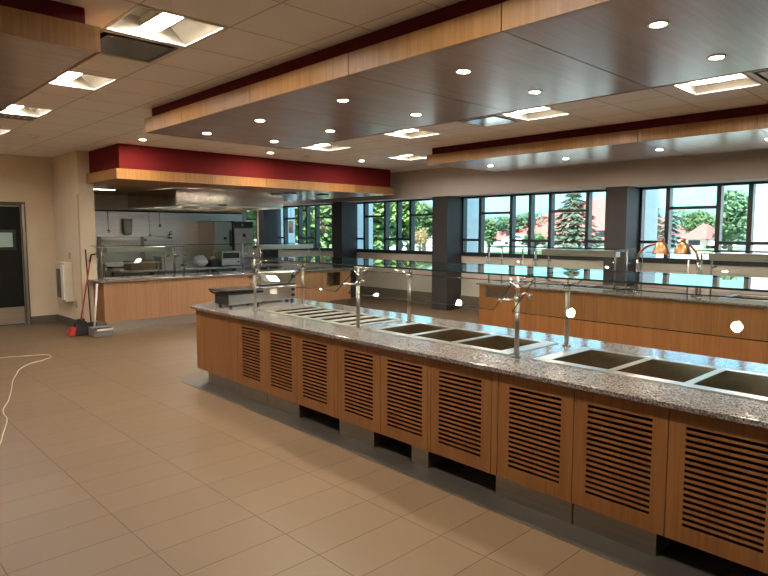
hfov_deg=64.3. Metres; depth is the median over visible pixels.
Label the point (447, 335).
basin
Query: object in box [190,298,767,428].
countertop
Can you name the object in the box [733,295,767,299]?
basin
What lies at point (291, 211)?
wall
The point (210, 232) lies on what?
tall cabinet
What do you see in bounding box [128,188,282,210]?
exhaust hood
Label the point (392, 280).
wall
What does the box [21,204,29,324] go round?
door frame
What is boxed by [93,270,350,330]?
base cabinet
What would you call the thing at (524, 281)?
well
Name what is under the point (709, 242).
parked car
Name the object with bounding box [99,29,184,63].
ceiling vent
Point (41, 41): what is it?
ceiling soffit
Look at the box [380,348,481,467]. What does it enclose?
base cabinet
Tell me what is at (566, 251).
sneeze guard
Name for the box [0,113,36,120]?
ceiling vent
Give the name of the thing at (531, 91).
recessed light
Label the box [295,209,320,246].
leafy tree
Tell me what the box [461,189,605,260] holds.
window
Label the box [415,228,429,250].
shrub
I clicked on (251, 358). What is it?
base cabinet
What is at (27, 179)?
wall
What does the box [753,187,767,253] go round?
wall
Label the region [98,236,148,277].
range oven
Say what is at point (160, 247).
sneeze guard
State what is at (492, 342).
basin
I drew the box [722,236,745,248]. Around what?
parked car
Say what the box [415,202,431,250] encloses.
leafy tree
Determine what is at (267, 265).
work table
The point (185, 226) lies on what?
wall
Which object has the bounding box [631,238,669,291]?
lamp
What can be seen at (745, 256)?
sneeze guard
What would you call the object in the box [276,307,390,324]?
basin
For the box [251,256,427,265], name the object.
glass shelf
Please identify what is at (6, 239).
window
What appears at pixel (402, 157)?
recessed light
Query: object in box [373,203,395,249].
leafy tree
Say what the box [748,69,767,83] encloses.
ceiling vent
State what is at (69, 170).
column
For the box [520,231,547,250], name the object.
leafy shrub
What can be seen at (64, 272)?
paper towel dispenser
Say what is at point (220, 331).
base cabinet
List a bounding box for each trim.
[77,194,83,317]
[95,210,241,213]
[150,44,767,120]
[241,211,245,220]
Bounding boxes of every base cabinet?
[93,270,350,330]
[204,312,290,394]
[237,318,321,404]
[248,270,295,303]
[265,324,356,417]
[297,331,392,416]
[334,339,441,446]
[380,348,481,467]
[428,358,551,472]
[491,372,629,523]
[572,389,716,556]
[664,409,767,573]
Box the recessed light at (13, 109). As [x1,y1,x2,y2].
[0,104,54,116]
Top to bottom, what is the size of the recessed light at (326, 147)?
0.124 m
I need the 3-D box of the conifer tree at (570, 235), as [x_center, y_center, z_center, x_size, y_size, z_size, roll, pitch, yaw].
[20.250,-7.688,65.341,7.120,7.012,7.241,-5,7,-43]
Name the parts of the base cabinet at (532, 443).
kick plate, louvred door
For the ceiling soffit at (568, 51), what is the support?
attached to the ceiling
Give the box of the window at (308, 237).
[277,204,332,250]
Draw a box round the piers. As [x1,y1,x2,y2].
[257,210,258,244]
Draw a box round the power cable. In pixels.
[0,354,50,444]
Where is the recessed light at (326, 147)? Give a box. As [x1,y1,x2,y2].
[301,144,351,150]
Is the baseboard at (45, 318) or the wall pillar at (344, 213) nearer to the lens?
the baseboard at (45, 318)
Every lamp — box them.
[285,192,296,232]
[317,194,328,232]
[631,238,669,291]
[673,238,699,295]
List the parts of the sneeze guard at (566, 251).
post, post, post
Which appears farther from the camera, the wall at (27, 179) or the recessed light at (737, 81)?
the wall at (27, 179)
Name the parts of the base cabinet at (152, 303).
panel, kick plate, panel, panel, kick plate, panel, panel, panel, panel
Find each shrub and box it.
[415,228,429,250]
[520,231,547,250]
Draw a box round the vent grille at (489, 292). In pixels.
[485,288,515,297]
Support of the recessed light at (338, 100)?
attached to the ceiling soffit at (568, 51)
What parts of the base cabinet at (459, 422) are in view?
louvred door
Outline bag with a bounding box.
[192,255,207,266]
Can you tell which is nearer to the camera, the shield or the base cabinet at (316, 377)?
the base cabinet at (316, 377)
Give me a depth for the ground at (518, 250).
63.58 m
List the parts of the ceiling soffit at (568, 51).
soffit panel, soffit panel, soffit panel, soffit panel, soffit panel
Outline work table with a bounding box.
[109,263,283,276]
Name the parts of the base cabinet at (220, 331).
plain door, kick plate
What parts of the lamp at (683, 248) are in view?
lamp shade, curved arm, post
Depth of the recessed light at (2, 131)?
8.46 m
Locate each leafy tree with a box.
[246,210,255,245]
[295,206,314,241]
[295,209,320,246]
[311,206,331,247]
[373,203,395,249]
[382,201,424,249]
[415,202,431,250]
[485,215,497,250]
[494,212,547,232]
[672,210,713,232]
[711,190,747,249]
[742,202,747,238]
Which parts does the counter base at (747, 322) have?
panel, panel, panel, panel, panel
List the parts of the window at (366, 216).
sill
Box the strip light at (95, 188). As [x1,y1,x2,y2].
[94,187,116,189]
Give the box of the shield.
[640,251,693,295]
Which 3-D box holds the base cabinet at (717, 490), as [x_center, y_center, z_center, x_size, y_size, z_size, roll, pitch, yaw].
[2.085,0.920,3.344,1.250,0.685,0.531,-5,7,-42]
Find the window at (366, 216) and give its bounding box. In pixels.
[356,199,431,254]
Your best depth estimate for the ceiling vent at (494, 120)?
7.60 m
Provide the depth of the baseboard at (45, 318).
11.47 m
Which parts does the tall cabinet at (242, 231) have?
door, door, control panel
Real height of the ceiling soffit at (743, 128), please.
0.267 m
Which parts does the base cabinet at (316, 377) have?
louvred door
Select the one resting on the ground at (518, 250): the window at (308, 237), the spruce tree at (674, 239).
the spruce tree at (674, 239)
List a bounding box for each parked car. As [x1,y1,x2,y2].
[502,235,524,243]
[675,239,713,248]
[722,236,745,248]
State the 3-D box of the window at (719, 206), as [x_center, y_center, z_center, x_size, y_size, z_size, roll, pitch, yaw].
[5.663,-0.988,9.444,0.150,1.290,3.460,-5,7,-43]
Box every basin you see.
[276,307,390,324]
[380,324,446,333]
[415,329,490,341]
[460,335,538,350]
[553,350,643,368]
[586,285,620,288]
[617,359,715,382]
[695,371,767,396]
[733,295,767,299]
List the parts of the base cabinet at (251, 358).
louvred door, kick plate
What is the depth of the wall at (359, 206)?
16.36 m
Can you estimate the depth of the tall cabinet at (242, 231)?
15.13 m
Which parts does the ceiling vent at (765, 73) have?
diffuser plate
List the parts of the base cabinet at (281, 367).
louvred door, kick plate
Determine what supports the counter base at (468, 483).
on the floor at (112, 464)
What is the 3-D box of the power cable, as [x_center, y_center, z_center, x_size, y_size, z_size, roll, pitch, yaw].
[-3.819,1.117,6.369,1.000,0.012,4.674,-3,6,-34]
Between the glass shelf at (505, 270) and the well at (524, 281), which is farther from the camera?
the well at (524, 281)
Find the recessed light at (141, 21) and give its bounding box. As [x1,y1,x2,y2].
[102,4,227,47]
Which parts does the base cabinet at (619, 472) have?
kick plate, louvred door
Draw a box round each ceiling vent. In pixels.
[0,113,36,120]
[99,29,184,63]
[456,115,522,126]
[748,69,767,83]
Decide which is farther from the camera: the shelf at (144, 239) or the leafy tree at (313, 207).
the leafy tree at (313, 207)
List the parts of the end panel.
kick plate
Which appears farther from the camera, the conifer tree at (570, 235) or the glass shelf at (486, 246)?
the conifer tree at (570, 235)
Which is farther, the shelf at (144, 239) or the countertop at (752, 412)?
the shelf at (144, 239)
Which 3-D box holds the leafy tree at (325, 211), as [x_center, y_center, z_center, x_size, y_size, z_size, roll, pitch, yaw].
[-2.501,-3.302,31.773,2.576,4.385,2.405,-5,7,-43]
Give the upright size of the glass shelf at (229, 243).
0.010 m
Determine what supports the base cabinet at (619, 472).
on the floor at (112, 464)
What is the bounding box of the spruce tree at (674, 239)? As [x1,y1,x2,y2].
[657,206,682,249]
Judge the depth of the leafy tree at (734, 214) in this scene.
55.43 m
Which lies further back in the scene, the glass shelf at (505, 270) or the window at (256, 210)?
the window at (256, 210)
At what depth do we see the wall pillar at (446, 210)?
13.34 m
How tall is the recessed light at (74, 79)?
0.124 m
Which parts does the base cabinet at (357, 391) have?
kick plate, louvred door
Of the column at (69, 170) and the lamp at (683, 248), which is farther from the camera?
the column at (69, 170)
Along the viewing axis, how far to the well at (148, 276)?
11.22 m
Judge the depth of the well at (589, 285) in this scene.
9.64 m
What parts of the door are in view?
kick plate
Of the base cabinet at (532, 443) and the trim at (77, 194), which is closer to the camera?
the base cabinet at (532, 443)
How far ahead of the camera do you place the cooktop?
13.18 m
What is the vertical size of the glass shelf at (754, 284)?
0.012 m
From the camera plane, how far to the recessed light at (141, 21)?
4.25 m
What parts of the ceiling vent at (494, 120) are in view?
diffuser plate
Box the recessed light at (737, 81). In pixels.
[671,73,762,94]
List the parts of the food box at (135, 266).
lid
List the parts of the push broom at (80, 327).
handle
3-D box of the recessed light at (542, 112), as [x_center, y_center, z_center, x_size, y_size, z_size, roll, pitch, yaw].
[1.770,-2.095,7.141,0.610,0.124,0.610,-5,7,-43]
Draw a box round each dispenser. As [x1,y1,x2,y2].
[55,262,73,301]
[122,219,132,234]
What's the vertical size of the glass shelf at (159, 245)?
0.010 m
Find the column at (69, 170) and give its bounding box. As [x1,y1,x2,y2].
[51,150,97,326]
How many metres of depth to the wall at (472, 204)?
13.73 m
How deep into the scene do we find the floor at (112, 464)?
4.00 m
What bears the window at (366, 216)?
attached to the piers
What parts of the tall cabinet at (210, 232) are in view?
door, door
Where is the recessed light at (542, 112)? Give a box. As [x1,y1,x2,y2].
[499,107,571,120]
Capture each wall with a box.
[0,154,58,323]
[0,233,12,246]
[94,194,240,212]
[95,211,241,277]
[253,248,767,296]
[281,207,294,242]
[357,204,372,248]
[467,198,478,251]
[643,189,658,257]
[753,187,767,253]
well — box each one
[103,275,171,279]
[259,305,403,326]
[366,322,558,354]
[508,280,546,283]
[532,346,767,401]
[549,283,628,289]
[718,294,767,301]
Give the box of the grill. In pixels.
[208,283,263,307]
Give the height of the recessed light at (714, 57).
0.006 m
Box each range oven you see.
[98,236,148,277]
[140,236,187,274]
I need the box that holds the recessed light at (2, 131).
[0,128,11,134]
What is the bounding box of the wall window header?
[282,149,767,205]
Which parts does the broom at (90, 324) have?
handle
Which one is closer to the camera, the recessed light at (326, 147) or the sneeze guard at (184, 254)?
the recessed light at (326, 147)
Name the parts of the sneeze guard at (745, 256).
post, post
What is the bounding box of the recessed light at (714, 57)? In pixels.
[707,55,725,59]
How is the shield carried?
on the countertop at (627, 293)
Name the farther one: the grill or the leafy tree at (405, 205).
the leafy tree at (405, 205)
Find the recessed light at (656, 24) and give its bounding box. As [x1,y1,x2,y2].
[647,20,669,27]
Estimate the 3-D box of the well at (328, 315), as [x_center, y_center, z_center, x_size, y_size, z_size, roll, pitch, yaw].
[-0.594,0.333,6.290,0.650,0.126,1.620,-5,7,-42]
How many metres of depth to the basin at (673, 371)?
3.95 m
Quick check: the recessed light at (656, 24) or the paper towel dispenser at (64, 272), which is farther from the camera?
the paper towel dispenser at (64, 272)
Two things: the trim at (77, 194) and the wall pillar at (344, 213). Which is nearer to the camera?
the trim at (77, 194)
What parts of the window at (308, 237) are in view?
sill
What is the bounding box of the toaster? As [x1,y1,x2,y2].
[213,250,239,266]
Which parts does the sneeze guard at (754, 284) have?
post, glass, post, glass, post, post, glass, post, post, glass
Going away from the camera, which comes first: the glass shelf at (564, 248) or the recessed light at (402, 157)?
the glass shelf at (564, 248)
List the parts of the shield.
post, curved pane, post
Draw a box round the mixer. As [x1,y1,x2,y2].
[206,257,218,266]
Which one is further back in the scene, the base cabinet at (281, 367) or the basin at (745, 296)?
the basin at (745, 296)
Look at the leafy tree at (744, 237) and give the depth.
61.17 m
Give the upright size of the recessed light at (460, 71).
0.006 m
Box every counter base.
[181,372,767,575]
[479,285,767,363]
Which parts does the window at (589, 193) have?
sill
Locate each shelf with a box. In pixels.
[96,244,167,246]
[101,239,140,240]
[103,261,160,277]
[144,239,179,240]
[169,243,249,244]
[250,242,313,243]
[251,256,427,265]
[360,262,586,276]
[486,246,540,247]
[520,269,767,291]
[532,247,634,249]
[698,250,767,252]
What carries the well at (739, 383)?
in the countertop at (752, 412)
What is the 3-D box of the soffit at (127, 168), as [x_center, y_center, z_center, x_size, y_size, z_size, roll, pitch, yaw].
[-3.481,-2.310,13.124,6.040,0.547,4.370,-5,7,-43]
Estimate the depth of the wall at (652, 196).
10.92 m
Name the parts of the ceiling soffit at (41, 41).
soffit panel, soffit panel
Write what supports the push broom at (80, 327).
on the floor at (112, 464)
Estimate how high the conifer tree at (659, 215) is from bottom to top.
5.618 m
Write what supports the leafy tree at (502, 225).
on the ground at (518, 250)
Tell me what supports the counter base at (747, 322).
on the floor at (112, 464)
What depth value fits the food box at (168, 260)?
12.65 m
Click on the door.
(12, 300)
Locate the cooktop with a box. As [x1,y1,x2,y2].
[104,266,123,268]
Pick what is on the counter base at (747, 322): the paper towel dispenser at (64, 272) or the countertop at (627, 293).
the countertop at (627, 293)
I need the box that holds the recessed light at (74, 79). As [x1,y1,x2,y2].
[48,71,118,90]
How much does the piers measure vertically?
1.260 m
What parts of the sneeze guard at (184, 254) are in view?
post, post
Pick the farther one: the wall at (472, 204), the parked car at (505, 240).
the parked car at (505, 240)
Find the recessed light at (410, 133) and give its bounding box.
[383,129,441,138]
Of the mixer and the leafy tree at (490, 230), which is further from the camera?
the leafy tree at (490, 230)
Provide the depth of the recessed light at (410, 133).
8.78 m
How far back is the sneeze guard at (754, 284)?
4.35 m
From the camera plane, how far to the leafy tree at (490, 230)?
54.53 m
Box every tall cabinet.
[199,221,232,272]
[231,221,252,270]
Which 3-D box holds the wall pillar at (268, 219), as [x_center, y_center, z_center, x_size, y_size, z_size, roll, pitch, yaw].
[-3.516,-1.238,18.621,0.500,2.470,0.270,-5,7,-43]
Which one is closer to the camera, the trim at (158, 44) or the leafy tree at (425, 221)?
the trim at (158, 44)
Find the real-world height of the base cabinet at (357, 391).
0.820 m
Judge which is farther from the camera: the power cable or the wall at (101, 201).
the wall at (101, 201)
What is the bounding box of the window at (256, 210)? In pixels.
[246,210,256,247]
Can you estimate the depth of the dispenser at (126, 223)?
13.83 m
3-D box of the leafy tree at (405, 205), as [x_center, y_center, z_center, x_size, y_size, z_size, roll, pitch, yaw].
[0.823,-3.126,30.971,2.227,4.182,2.201,-5,7,-43]
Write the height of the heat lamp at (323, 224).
0.850 m
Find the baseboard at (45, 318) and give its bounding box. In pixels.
[31,314,57,323]
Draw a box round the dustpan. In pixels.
[88,284,112,336]
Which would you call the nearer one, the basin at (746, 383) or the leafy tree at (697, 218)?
the basin at (746, 383)
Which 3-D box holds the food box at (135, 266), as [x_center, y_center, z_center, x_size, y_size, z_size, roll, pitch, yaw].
[-4.959,-0.462,12.389,0.520,0.180,0.370,-5,7,-43]
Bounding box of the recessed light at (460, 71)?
[455,69,470,73]
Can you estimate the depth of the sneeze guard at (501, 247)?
10.17 m
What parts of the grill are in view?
panel, plate, plate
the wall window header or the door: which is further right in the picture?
the wall window header
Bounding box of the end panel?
[196,310,257,382]
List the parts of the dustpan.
handle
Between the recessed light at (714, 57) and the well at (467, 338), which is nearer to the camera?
the recessed light at (714, 57)
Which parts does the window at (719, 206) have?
sill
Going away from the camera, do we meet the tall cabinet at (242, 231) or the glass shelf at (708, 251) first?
the glass shelf at (708, 251)
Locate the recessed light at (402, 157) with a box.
[386,154,426,159]
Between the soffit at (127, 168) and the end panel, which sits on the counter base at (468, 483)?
the end panel
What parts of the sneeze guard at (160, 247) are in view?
post, post, post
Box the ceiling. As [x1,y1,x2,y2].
[0,0,767,172]
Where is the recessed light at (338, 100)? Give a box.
[337,99,349,101]
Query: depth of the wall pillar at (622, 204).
10.44 m
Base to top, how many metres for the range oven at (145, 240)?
1.600 m
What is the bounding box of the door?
[0,201,30,325]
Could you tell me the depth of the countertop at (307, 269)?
11.85 m
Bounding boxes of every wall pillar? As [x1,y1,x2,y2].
[258,209,277,269]
[333,202,356,296]
[432,196,461,310]
[603,186,639,285]
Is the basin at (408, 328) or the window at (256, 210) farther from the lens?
the window at (256, 210)
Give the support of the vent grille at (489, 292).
attached to the counter base at (747, 322)
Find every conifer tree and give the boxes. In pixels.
[540,193,603,248]
[657,202,663,240]
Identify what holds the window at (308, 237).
attached to the piers
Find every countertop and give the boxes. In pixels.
[88,266,352,282]
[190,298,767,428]
[476,279,767,307]
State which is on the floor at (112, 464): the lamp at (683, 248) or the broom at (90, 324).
the broom at (90, 324)
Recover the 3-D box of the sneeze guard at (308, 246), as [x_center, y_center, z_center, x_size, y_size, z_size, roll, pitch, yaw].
[-2.123,-0.684,13.259,1.665,0.585,0.586,-5,7,-43]
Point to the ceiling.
(260, 35)
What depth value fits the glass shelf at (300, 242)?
12.87 m
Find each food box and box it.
[123,260,154,270]
[153,256,180,268]
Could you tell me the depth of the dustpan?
10.02 m
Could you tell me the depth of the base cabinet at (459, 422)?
4.21 m
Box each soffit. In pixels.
[0,0,100,111]
[86,143,392,201]
[144,0,767,148]
[427,104,767,171]
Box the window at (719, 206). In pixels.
[638,181,767,266]
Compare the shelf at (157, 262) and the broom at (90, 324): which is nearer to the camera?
the broom at (90, 324)
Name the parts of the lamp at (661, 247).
post, curved arm, lamp shade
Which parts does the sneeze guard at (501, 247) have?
post, post, post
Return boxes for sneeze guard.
[93,244,176,279]
[169,243,255,275]
[242,256,767,357]
[249,242,322,271]
[486,246,540,283]
[532,247,634,291]
[696,250,767,297]
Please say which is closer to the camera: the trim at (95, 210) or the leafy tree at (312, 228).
the trim at (95, 210)
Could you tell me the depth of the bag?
13.19 m
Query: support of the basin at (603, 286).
in the well at (589, 285)
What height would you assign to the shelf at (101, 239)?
0.040 m
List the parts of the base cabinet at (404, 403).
louvred door, kick plate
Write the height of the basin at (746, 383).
0.193 m
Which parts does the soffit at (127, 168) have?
underside panel, underside panel, underside panel, underside panel, underside panel, underside panel, underside panel, underside panel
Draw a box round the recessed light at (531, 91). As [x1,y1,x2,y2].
[528,90,541,93]
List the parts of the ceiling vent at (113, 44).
diffuser plate, diffuser plate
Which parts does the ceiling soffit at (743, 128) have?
soffit panel, soffit panel, soffit panel, soffit panel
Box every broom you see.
[67,253,95,335]
[85,249,96,326]
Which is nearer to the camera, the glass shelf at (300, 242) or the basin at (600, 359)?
the basin at (600, 359)
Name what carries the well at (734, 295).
in the countertop at (627, 293)
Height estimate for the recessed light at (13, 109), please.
0.124 m
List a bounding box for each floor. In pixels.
[0,297,645,575]
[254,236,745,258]
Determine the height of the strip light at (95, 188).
0.040 m

